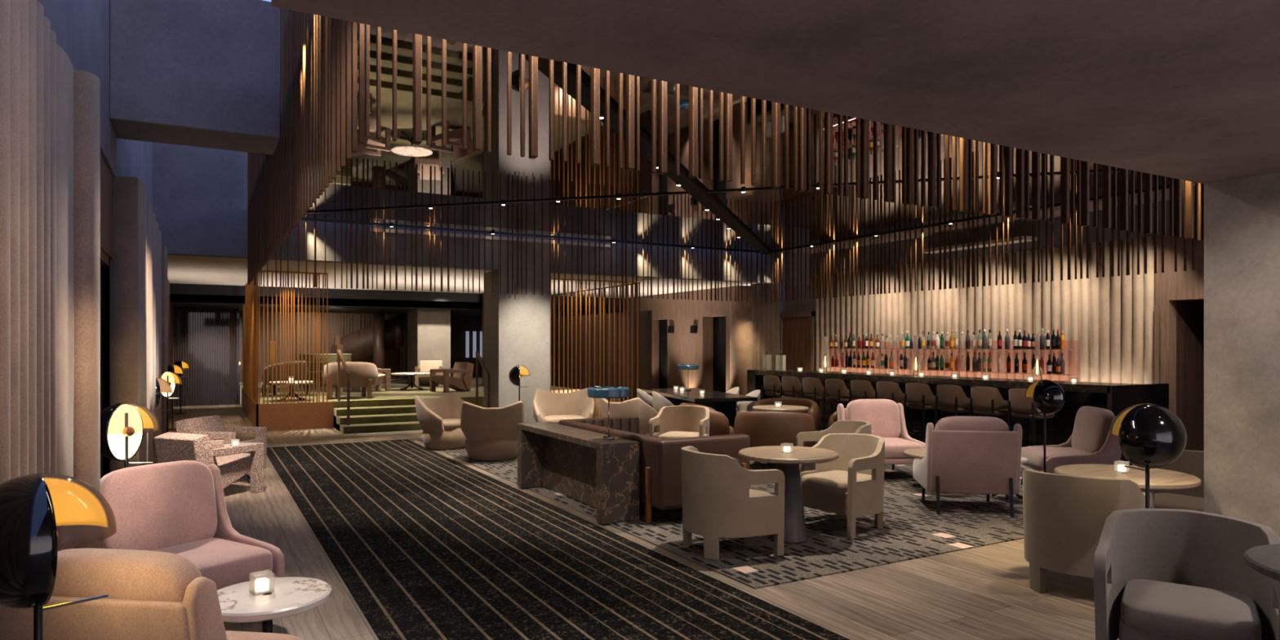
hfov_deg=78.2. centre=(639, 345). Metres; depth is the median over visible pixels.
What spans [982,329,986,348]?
bottle
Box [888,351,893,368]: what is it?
bottle
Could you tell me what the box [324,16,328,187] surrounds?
hanging rod
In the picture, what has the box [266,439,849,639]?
runner rug
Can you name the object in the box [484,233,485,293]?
hanging rod
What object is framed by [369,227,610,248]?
trim
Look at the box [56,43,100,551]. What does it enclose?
wall
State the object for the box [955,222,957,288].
hanging rod
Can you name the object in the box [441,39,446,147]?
hanging rod
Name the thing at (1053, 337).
bottle
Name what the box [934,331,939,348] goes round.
bottle
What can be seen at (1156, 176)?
hanging rod
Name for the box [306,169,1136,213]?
trim
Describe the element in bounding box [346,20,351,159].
hanging rod
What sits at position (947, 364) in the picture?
bottle
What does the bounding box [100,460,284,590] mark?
chair
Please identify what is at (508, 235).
hanging rod
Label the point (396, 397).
platform
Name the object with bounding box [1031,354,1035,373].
bottle
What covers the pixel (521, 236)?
hanging rod
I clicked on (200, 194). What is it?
wall
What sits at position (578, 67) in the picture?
hanging rod
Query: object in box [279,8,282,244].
hanging rod
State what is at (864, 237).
hanging rod
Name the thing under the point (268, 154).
hanging rod
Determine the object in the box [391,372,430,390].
side table
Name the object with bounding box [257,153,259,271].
hanging rod
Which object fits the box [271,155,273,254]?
hanging rod
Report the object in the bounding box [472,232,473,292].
hanging rod
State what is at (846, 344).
bottle
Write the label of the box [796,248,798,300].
hanging rod
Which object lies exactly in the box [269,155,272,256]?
hanging rod
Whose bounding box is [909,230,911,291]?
hanging rod
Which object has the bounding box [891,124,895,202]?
hanging rod
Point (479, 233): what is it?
hanging rod
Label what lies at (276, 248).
hanging rod
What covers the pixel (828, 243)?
hanging rod
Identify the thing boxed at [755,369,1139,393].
countertop
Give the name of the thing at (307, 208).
hanging rod
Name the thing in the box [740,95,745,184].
hanging rod
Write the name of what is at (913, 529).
area rug
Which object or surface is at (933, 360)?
bottle
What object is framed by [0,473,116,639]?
floor lamp
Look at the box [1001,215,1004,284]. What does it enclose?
hanging rod
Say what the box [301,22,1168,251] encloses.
ceiling
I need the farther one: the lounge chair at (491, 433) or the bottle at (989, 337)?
the bottle at (989, 337)
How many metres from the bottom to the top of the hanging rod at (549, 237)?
1.110 m
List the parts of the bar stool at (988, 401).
leg, backrest, leg, seat, leg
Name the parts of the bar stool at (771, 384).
leg, backrest, seat, leg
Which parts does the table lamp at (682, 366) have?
lamp shade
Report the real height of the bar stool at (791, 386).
1.050 m
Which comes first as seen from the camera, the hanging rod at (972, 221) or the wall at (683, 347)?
the hanging rod at (972, 221)
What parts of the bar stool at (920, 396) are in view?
leg, backrest, leg, seat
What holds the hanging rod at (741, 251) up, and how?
hanging from the ceiling at (384, 172)
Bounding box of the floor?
[168,398,1119,639]
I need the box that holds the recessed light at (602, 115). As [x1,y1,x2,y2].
[600,112,604,119]
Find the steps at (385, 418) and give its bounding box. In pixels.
[333,404,422,433]
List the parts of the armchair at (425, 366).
arm, seat, arm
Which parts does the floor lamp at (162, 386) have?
lamp shade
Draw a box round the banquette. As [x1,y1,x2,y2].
[558,416,750,523]
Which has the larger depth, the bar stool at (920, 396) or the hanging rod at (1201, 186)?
the bar stool at (920, 396)
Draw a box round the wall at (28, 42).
[0,0,173,483]
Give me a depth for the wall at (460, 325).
25.19 m
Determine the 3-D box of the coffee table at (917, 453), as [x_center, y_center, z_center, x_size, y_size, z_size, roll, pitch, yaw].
[3.383,1.407,8.853,0.800,0.402,0.800,0,0,-29]
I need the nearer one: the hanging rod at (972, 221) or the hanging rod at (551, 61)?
the hanging rod at (551, 61)
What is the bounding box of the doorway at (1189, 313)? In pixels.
[1176,299,1204,451]
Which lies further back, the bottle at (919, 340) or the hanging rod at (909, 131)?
the bottle at (919, 340)
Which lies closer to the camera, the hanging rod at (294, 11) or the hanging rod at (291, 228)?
the hanging rod at (294, 11)
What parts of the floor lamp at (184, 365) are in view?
lamp shade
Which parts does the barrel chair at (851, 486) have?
seat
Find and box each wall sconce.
[667,325,674,333]
[690,325,697,333]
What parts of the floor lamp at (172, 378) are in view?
lamp shade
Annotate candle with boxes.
[254,575,269,591]
[783,445,790,452]
[1117,462,1126,471]
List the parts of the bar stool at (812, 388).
leg, backrest, leg, seat, leg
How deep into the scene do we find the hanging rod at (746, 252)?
17.34 m
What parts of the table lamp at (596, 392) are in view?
stem, lamp shade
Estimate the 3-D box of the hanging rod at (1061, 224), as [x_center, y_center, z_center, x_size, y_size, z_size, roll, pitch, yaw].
[6.221,-1.515,11.627,0.030,1.110,0.018,0,0,-29]
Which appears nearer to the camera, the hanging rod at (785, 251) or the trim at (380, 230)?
the trim at (380, 230)
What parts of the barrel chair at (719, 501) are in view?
seat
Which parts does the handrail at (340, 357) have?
post, rail, post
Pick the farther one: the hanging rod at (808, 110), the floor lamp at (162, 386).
the floor lamp at (162, 386)
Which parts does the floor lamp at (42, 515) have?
lamp shade, switch rod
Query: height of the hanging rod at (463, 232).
1.110 m
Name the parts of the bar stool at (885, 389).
backrest, seat, leg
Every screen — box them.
[243,274,257,404]
[258,270,328,404]
[550,277,638,417]
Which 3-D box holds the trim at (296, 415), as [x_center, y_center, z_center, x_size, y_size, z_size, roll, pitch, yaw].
[-7.975,1.365,17.595,1.370,0.510,5.500,0,0,-29]
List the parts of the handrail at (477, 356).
post, rail, post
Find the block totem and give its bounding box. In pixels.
[333,335,342,395]
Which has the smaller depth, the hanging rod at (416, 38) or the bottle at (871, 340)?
the hanging rod at (416, 38)
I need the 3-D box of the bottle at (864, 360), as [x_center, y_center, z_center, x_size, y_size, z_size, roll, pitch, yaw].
[4.635,0.293,16.324,0.084,0.340,0.084,0,0,-29]
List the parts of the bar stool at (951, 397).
leg, backrest, seat, leg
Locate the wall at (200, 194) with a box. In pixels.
[153,142,809,285]
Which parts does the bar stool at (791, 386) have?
leg, backrest, seat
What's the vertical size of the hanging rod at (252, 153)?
2.420 m
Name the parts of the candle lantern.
leg, leg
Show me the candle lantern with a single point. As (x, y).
(1037, 364)
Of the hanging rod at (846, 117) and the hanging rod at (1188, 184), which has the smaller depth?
the hanging rod at (846, 117)
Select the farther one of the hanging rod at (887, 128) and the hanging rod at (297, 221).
the hanging rod at (297, 221)
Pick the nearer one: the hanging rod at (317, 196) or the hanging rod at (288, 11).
the hanging rod at (317, 196)
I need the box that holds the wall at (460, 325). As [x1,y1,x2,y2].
[239,311,552,386]
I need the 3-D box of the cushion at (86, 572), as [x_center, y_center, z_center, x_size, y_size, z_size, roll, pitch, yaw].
[-1.778,0.965,2.690,0.631,0.541,0.210,0,0,8]
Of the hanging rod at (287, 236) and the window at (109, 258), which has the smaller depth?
the window at (109, 258)
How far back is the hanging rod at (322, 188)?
4.90 m
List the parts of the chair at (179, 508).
frame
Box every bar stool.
[761,375,783,399]
[780,376,810,399]
[800,377,833,431]
[822,378,853,430]
[848,379,877,402]
[875,381,913,438]
[903,382,942,443]
[934,384,975,426]
[968,386,1013,431]
[1007,388,1054,446]
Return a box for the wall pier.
[1204,171,1279,538]
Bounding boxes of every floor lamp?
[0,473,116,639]
[100,402,159,467]
[155,377,173,411]
[161,371,182,432]
[167,364,183,430]
[173,360,189,413]
[508,364,529,400]
[1024,379,1065,472]
[1110,403,1186,508]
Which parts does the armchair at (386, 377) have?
seat, arm, arm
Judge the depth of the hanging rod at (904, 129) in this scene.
5.33 m
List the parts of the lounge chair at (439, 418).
seat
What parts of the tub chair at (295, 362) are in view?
leg, leg, leg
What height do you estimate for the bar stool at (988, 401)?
1.050 m
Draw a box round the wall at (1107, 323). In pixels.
[779,195,1204,414]
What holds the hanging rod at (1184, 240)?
hanging from the ceiling at (384, 172)
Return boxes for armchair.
[154,431,263,493]
[175,414,266,468]
[351,368,391,391]
[414,360,444,386]
[430,362,474,392]
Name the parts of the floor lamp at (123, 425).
lamp shade, knob, switch rod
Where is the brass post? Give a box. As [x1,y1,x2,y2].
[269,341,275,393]
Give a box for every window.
[100,249,109,479]
[109,257,110,472]
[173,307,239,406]
[466,331,482,357]
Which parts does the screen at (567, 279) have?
rail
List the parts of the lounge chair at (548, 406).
seat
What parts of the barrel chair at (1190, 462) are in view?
seat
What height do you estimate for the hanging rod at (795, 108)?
1.420 m
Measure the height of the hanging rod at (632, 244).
1.110 m
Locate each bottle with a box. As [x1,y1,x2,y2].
[765,351,768,368]
[779,351,782,369]
[829,336,832,348]
[831,355,834,366]
[834,334,838,348]
[835,355,838,366]
[840,335,843,348]
[840,352,844,366]
[844,336,848,348]
[844,351,848,367]
[847,332,851,348]
[848,351,852,367]
[852,333,855,348]
[853,351,856,367]
[857,337,861,348]
[857,351,860,367]
[862,334,866,348]
[862,351,866,367]
[865,333,868,348]
[866,351,869,367]
[869,333,873,348]
[871,352,874,368]
[875,334,879,348]
[880,353,884,365]
[884,351,888,368]
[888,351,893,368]
[899,351,902,368]
[900,332,904,346]
[903,351,906,368]
[905,331,909,348]
[909,339,913,348]
[917,334,921,348]
[920,330,925,346]
[926,331,930,348]
[927,355,930,369]
[930,351,935,369]
[931,331,935,346]
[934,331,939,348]
[935,352,939,369]
[939,352,943,370]
[940,331,943,348]
[945,332,949,346]
[945,352,949,368]
[949,329,954,348]
[949,353,953,370]
[954,329,958,345]
[954,355,959,370]
[965,329,970,348]
[965,351,969,371]
[971,332,975,346]
[972,352,977,371]
[977,329,982,348]
[977,352,982,371]
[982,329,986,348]
[982,352,986,371]
[987,329,991,348]
[987,352,991,371]
[997,330,1001,349]
[997,352,1002,372]
[1004,328,1009,349]
[1006,352,1010,372]
[1013,329,1017,349]
[1014,352,1018,373]
[1017,329,1022,349]
[1022,329,1027,349]
[1022,352,1027,373]
[1026,333,1031,349]
[1031,333,1035,349]
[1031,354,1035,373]
[1039,354,1044,373]
[1040,328,1044,349]
[1045,330,1049,349]
[1046,354,1052,373]
[1050,329,1055,349]
[1052,352,1056,373]
[1055,328,1061,349]
[1055,358,1060,374]
[1059,352,1064,373]
[1060,331,1064,349]
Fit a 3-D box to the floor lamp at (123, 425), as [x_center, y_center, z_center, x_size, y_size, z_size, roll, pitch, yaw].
[-3.274,0.992,5.021,0.371,1.256,0.372,0,0,-1]
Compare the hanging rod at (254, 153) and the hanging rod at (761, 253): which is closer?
the hanging rod at (254, 153)
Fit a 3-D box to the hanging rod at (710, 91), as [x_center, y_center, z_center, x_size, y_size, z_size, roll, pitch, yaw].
[0.410,-1.670,4.570,0.017,1.420,0.026,0,0,-29]
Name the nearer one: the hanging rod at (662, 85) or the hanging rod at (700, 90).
the hanging rod at (662, 85)
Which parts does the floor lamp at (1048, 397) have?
lamp shade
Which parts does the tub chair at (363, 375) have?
leg, leg, seat, leg, leg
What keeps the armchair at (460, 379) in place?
on the platform
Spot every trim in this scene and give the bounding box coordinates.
[242,390,333,431]
[301,182,1198,253]
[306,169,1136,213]
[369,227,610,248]
[778,183,1198,253]
[779,275,815,370]
[923,235,1037,253]
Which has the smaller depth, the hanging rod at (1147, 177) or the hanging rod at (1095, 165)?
the hanging rod at (1095, 165)
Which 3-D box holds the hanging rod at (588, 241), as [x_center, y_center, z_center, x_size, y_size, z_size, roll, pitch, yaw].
[-0.998,-1.515,15.477,0.016,1.110,0.030,0,0,-29]
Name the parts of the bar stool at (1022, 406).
leg, backrest, leg, seat, leg, leg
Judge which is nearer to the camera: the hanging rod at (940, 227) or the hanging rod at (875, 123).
the hanging rod at (875, 123)
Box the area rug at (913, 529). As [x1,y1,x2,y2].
[416,439,1023,589]
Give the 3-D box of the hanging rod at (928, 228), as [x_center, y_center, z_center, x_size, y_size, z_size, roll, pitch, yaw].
[5.042,-1.515,13.738,0.030,1.110,0.018,0,0,-29]
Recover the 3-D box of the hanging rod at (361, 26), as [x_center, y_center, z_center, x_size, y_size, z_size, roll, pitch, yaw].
[-1.321,-2.170,3.740,0.026,2.420,0.022,0,0,-29]
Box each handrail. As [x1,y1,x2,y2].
[337,350,350,425]
[475,351,489,407]
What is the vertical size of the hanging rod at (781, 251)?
1.110 m
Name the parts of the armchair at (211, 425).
backrest, arm, arm, seat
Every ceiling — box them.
[167,254,755,297]
[169,283,622,317]
[271,0,1279,183]
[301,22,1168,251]
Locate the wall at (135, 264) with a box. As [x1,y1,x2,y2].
[110,176,167,472]
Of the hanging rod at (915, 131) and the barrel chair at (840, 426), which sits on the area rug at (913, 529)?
the barrel chair at (840, 426)
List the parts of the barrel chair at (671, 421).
seat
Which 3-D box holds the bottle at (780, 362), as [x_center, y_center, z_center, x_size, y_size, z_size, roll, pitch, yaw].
[2.872,0.318,16.087,0.080,0.385,0.230,0,0,-29]
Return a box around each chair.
[0,547,300,639]
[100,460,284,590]
[262,360,308,396]
[324,361,377,399]
[414,392,466,449]
[460,400,526,461]
[533,387,595,423]
[599,397,657,435]
[636,388,653,408]
[648,405,709,439]
[652,391,674,413]
[679,403,733,435]
[680,445,784,559]
[725,386,738,410]
[733,411,815,462]
[736,389,760,414]
[751,397,820,446]
[795,420,871,471]
[800,433,884,539]
[827,410,884,466]
[836,399,925,470]
[912,416,1022,516]
[1020,405,1121,484]
[1022,469,1154,593]
[1093,508,1279,639]
[1130,449,1204,511]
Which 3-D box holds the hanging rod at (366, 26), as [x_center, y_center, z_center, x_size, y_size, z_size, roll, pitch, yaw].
[-1.259,-1.670,3.638,0.017,1.420,0.026,0,0,-29]
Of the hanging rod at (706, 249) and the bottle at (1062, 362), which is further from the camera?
the hanging rod at (706, 249)
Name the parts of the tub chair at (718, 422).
seat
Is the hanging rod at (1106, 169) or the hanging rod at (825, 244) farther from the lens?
the hanging rod at (825, 244)
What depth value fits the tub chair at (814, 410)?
12.47 m
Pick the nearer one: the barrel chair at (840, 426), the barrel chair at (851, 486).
the barrel chair at (851, 486)
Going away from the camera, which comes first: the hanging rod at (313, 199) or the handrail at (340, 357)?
the hanging rod at (313, 199)
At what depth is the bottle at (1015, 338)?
13.27 m
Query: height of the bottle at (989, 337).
0.340 m
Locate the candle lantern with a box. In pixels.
[1032,360,1042,380]
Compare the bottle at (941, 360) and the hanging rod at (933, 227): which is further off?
the bottle at (941, 360)
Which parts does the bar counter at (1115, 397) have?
panel, foot rail, panel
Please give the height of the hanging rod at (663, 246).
1.110 m
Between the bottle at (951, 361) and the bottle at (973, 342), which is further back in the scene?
the bottle at (951, 361)
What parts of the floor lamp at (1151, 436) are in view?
switch rod, lamp shade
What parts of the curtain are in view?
rail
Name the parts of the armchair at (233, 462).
backrest, arm, seat, arm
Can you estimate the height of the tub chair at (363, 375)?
0.767 m
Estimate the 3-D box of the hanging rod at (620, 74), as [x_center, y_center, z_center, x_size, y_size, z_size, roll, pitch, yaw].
[-0.105,-1.670,4.282,0.017,1.420,0.026,0,0,-29]
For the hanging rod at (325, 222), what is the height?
1.110 m
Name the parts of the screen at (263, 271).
rail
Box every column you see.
[407,309,450,385]
[484,240,550,422]
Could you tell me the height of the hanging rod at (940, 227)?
1.110 m
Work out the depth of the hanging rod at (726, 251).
17.07 m
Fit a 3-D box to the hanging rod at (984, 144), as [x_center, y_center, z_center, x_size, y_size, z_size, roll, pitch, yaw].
[2.519,-1.670,5.747,0.017,1.420,0.026,0,0,-29]
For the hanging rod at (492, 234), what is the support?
hanging from the ceiling at (384, 172)
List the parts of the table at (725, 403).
leg, leg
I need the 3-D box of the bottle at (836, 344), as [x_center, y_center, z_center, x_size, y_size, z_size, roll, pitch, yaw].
[4.237,-0.087,17.036,0.084,0.300,0.084,0,0,-29]
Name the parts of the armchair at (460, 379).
arm, seat, arm, backrest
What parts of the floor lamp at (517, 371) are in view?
lamp shade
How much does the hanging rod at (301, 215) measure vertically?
2.420 m
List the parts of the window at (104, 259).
pane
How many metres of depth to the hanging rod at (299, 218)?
6.06 m
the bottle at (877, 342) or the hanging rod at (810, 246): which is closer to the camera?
the bottle at (877, 342)
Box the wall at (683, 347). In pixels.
[555,286,729,399]
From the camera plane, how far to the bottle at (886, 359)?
15.88 m
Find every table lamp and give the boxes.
[587,385,630,439]
[677,364,698,391]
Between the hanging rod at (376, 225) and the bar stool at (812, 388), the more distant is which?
the bar stool at (812, 388)
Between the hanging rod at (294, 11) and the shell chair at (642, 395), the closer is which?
the hanging rod at (294, 11)
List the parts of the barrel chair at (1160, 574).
seat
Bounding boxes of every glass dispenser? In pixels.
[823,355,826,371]
[912,357,919,375]
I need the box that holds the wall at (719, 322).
[658,315,725,392]
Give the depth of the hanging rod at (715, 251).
16.93 m
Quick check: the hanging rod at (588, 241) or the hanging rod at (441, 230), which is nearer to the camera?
the hanging rod at (441, 230)
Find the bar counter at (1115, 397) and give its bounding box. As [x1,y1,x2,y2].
[746,368,1168,466]
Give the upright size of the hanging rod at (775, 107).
1.420 m
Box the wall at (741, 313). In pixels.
[729,285,753,411]
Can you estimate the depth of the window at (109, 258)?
7.00 m
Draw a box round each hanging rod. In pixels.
[247,152,249,284]
[248,152,249,284]
[248,152,250,283]
[249,152,252,281]
[250,152,253,280]
[251,152,253,279]
[252,152,254,278]
[253,152,255,277]
[253,152,256,275]
[253,275,256,285]
[254,153,257,275]
[255,153,257,274]
[256,153,258,273]
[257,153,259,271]
[257,153,260,271]
[258,153,261,270]
[259,153,262,269]
[260,269,262,285]
[261,153,263,267]
[262,154,264,266]
[262,154,265,265]
[263,154,266,263]
[264,154,266,262]
[265,154,268,262]
[266,154,269,260]
[267,154,270,258]
[268,154,271,257]
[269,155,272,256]
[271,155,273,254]
[271,155,275,253]
[273,151,276,251]
[275,146,277,249]
[275,251,276,285]
[276,142,279,248]
[278,140,280,245]
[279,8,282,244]
[280,8,284,242]
[280,244,281,286]
[282,8,285,239]
[284,8,287,237]
[285,8,288,235]
[287,9,291,233]
[287,235,288,286]
[289,9,293,231]
[291,10,295,228]
[293,10,297,226]
[295,10,299,223]
[297,11,301,221]
[297,222,299,286]
[299,11,303,217]
[302,12,306,214]
[305,13,309,210]
[306,220,306,287]
[308,13,312,207]
[311,13,316,203]
[314,221,315,287]
[315,14,319,198]
[317,15,323,195]
[320,15,325,191]
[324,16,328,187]
[324,222,325,287]
[327,17,332,182]
[330,17,336,178]
[334,222,335,288]
[335,18,341,172]
[340,19,346,166]
[341,222,342,288]
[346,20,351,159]
[346,223,347,288]
[350,223,352,288]
[351,22,357,152]
[355,223,358,288]
[358,22,364,143]
[362,224,364,288]
[364,24,369,137]
[366,224,368,288]
[372,225,373,288]
[376,26,381,139]
[376,225,377,289]
[383,226,385,289]
[389,226,391,289]
[392,29,396,141]
[395,226,397,289]
[404,227,405,290]
[411,227,412,290]
[412,33,422,144]
[415,228,417,290]
[422,228,422,290]
[426,35,431,145]
[429,229,431,291]
[434,229,435,291]
[440,230,442,291]
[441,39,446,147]
[447,231,448,291]
[454,231,455,292]
[462,42,466,150]
[462,231,463,292]
[467,231,469,292]
[472,44,482,151]
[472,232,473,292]
[479,232,479,293]
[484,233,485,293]
[486,47,491,152]
[492,234,493,293]
[499,234,501,293]
[506,51,511,155]
[507,235,508,293]
[511,235,513,293]
[516,235,519,293]
[520,53,524,156]
[520,235,522,293]
[525,235,527,294]
[528,55,537,159]
[533,236,535,294]
[542,237,542,294]
[549,59,553,160]
[549,237,551,295]
[554,238,555,295]
[557,238,559,295]
[562,62,567,162]
[564,239,565,295]
[571,239,573,296]
[576,64,581,164]
[577,240,578,296]
[581,240,582,296]
[588,240,590,296]
[591,66,599,166]
[595,240,595,296]
[599,241,599,297]
[603,241,604,297]
[604,70,609,167]
[610,242,612,297]
[615,242,617,297]
[617,72,622,168]
[621,243,623,297]
[625,73,634,170]
[625,243,626,297]
[631,244,633,297]
[635,75,639,171]
[635,244,636,297]
[642,244,644,297]
[647,244,648,298]
[650,244,652,298]
[651,79,656,173]
[657,80,666,174]
[657,245,658,298]
[662,245,663,298]
[666,246,668,298]
[672,246,675,299]
[675,83,679,176]
[676,247,678,299]
[680,247,682,299]
[684,247,685,299]
[688,85,697,178]
[688,248,688,299]
[692,248,693,299]
[697,248,697,300]
[698,88,702,178]
[701,248,702,300]
[706,248,706,300]
[708,89,712,180]
[710,249,711,300]
[714,249,716,300]
[717,249,719,300]
[719,91,723,181]
[720,249,722,301]
[723,92,732,182]
[726,250,727,301]
[729,250,731,301]
[734,251,735,301]
[737,251,738,301]
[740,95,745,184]
[741,251,742,301]
[746,252,747,302]
[751,97,755,185]
[751,252,751,302]
[756,253,757,302]
[760,253,762,302]
[761,99,766,186]
[765,253,766,302]
[770,253,772,302]
[771,102,780,188]
[774,252,775,302]
[777,251,778,302]
[781,251,782,301]
[784,104,788,189]
[785,250,786,301]
[787,249,789,301]
[791,248,794,300]
[793,106,798,191]
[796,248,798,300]
[797,106,806,191]
[800,248,802,299]
[804,247,806,299]
[806,108,810,191]
[809,246,810,299]
[813,245,815,298]
[817,245,818,298]
[818,111,823,193]
[819,244,821,298]
[822,244,824,297]
[824,111,833,195]
[825,244,826,297]
[828,243,830,297]
[832,242,834,297]
[835,242,837,297]
[837,114,842,195]
[839,241,840,297]
[843,240,844,297]
[844,115,848,196]
[848,240,850,296]
[852,240,853,296]
[855,117,860,198]
[856,239,857,295]
[859,238,861,295]
[860,118,869,199]
[863,237,865,295]
[869,236,871,294]
[872,235,875,294]
[873,120,877,200]
[876,235,878,293]
[880,235,882,293]
[883,123,892,202]
[884,234,885,293]
[888,233,890,293]
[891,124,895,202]
[893,232,895,293]
[898,231,900,292]
[902,126,906,204]
[904,231,906,292]
[905,127,913,204]
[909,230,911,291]
[913,128,918,205]
[914,229,916,291]
[920,129,925,206]
[920,228,923,290]
[927,131,936,207]
[928,227,929,290]
[933,226,934,289]
[936,133,941,208]
[938,225,941,289]
[943,224,946,288]
[945,134,949,208]
[948,223,951,288]
[952,136,956,210]
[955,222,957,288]
[960,137,968,211]
[962,222,964,287]
[967,221,969,287]
[968,138,972,212]
[971,220,974,287]
[973,140,977,213]
[976,219,978,286]
[982,142,987,213]
[982,218,985,286]
[988,142,996,215]
[988,217,991,285]
[995,216,997,284]
[999,145,1003,216]
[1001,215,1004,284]
[1004,146,1012,217]
[1006,216,1008,284]
[1011,213,1013,284]
[1015,147,1024,218]
[1019,217,1021,283]
[1024,212,1026,283]
[1025,150,1029,218]
[1031,151,1039,220]
[1031,220,1035,282]
[1037,219,1039,282]
[1041,153,1045,221]
[1045,208,1047,281]
[1049,154,1053,222]
[1051,222,1053,280]
[1060,206,1062,279]
[1061,156,1069,223]
[1067,204,1071,279]
[1070,158,1075,224]
[1074,203,1076,279]
[1076,160,1080,225]
[1080,160,1089,226]
[1080,225,1082,279]
[1086,226,1088,278]
[1093,163,1097,227]
[1096,200,1098,277]
[1102,164,1111,229]
[1102,199,1104,277]
[1111,197,1114,276]
[1112,166,1116,230]
[1117,196,1119,275]
[1120,168,1128,231]
[1126,195,1129,275]
[1130,169,1134,231]
[1137,171,1142,232]
[1137,193,1139,274]
[1143,172,1151,234]
[1144,234,1146,274]
[1154,174,1158,235]
[1154,235,1156,273]
[1161,176,1165,235]
[1161,235,1164,272]
[1168,177,1173,236]
[1173,177,1181,237]
[1174,237,1177,271]
[1181,179,1185,238]
[1183,238,1186,271]
[1185,180,1193,239]
[1191,184,1195,270]
[1194,182,1197,239]
[1198,182,1204,240]
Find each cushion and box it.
[51,547,202,602]
[100,460,217,551]
[151,537,272,590]
[225,630,300,639]
[845,399,900,437]
[883,437,923,458]
[934,416,1009,431]
[1021,446,1092,470]
[1071,405,1115,453]
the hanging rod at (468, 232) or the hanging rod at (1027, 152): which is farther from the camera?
the hanging rod at (468, 232)
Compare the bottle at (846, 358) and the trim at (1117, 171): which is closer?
the trim at (1117, 171)
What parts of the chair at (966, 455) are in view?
leg, leg, leg, leg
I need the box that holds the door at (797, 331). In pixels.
[782,315,811,370]
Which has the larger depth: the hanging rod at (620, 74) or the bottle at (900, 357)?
the bottle at (900, 357)
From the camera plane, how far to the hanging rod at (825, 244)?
15.99 m
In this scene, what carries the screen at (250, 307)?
on the trim at (296, 415)
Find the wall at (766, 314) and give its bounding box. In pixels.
[750,283,779,369]
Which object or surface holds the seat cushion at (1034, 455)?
on the chair at (1091, 441)
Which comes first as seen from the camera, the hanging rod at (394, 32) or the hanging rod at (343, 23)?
the hanging rod at (394, 32)
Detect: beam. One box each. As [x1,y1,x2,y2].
[109,0,279,155]
[524,54,772,254]
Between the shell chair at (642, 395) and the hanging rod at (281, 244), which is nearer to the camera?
the hanging rod at (281, 244)
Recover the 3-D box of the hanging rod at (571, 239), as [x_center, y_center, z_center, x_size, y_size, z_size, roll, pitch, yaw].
[-1.318,-1.515,15.299,0.016,1.110,0.030,0,0,-29]
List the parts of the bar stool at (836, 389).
leg, backrest, leg, seat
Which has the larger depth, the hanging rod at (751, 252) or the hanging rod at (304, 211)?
the hanging rod at (751, 252)
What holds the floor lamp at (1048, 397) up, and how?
on the area rug at (913, 529)
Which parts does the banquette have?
leg, leg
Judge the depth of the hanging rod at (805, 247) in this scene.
16.53 m
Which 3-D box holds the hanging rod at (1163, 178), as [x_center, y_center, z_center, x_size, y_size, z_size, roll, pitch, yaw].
[4.591,-1.670,6.904,0.017,1.420,0.026,0,0,-29]
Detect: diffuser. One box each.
[107,433,142,459]
[162,384,174,396]
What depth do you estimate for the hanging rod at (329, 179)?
4.64 m
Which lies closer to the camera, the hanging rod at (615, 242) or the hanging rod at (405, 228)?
the hanging rod at (405, 228)
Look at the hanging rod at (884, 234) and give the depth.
14.62 m
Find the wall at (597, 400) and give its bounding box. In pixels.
[551,389,619,416]
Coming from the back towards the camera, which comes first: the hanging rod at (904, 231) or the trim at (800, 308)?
the trim at (800, 308)
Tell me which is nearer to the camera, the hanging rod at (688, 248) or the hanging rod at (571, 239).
the hanging rod at (571, 239)
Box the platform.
[239,377,577,408]
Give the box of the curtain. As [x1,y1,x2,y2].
[239,311,407,382]
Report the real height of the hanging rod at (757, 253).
1.110 m
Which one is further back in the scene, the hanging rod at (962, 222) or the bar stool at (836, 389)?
the bar stool at (836, 389)
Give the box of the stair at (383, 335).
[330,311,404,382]
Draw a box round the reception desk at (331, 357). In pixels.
[297,353,351,386]
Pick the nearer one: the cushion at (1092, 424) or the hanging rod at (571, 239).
the cushion at (1092, 424)
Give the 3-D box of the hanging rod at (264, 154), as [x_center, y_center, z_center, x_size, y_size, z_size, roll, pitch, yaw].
[-4.338,-2.170,9.143,0.026,2.420,0.042,0,0,-29]
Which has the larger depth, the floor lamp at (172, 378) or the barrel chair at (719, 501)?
the floor lamp at (172, 378)
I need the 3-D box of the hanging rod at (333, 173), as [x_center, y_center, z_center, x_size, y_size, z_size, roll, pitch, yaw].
[-1.764,-2.170,4.534,0.026,2.420,0.022,0,0,-29]
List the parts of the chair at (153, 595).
frame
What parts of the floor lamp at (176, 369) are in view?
lamp shade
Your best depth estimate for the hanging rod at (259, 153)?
10.02 m
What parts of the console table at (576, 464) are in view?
panel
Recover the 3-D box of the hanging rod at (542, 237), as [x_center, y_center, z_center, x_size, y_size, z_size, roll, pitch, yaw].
[-1.859,-1.515,14.997,0.016,1.110,0.030,0,0,-29]
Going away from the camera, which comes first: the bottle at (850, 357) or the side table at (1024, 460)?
the side table at (1024, 460)
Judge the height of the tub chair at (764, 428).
0.765 m
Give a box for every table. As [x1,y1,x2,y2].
[217,577,331,632]
[223,442,255,483]
[269,380,312,401]
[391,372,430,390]
[517,422,639,524]
[642,387,757,428]
[738,445,839,543]
[752,404,808,412]
[903,448,924,486]
[991,457,1028,499]
[1053,463,1200,489]
[1243,543,1279,581]
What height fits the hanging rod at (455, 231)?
1.110 m
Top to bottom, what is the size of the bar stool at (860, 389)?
1.050 m
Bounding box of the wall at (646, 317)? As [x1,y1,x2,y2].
[482,293,652,395]
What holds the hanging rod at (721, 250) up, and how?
hanging from the ceiling at (384, 172)

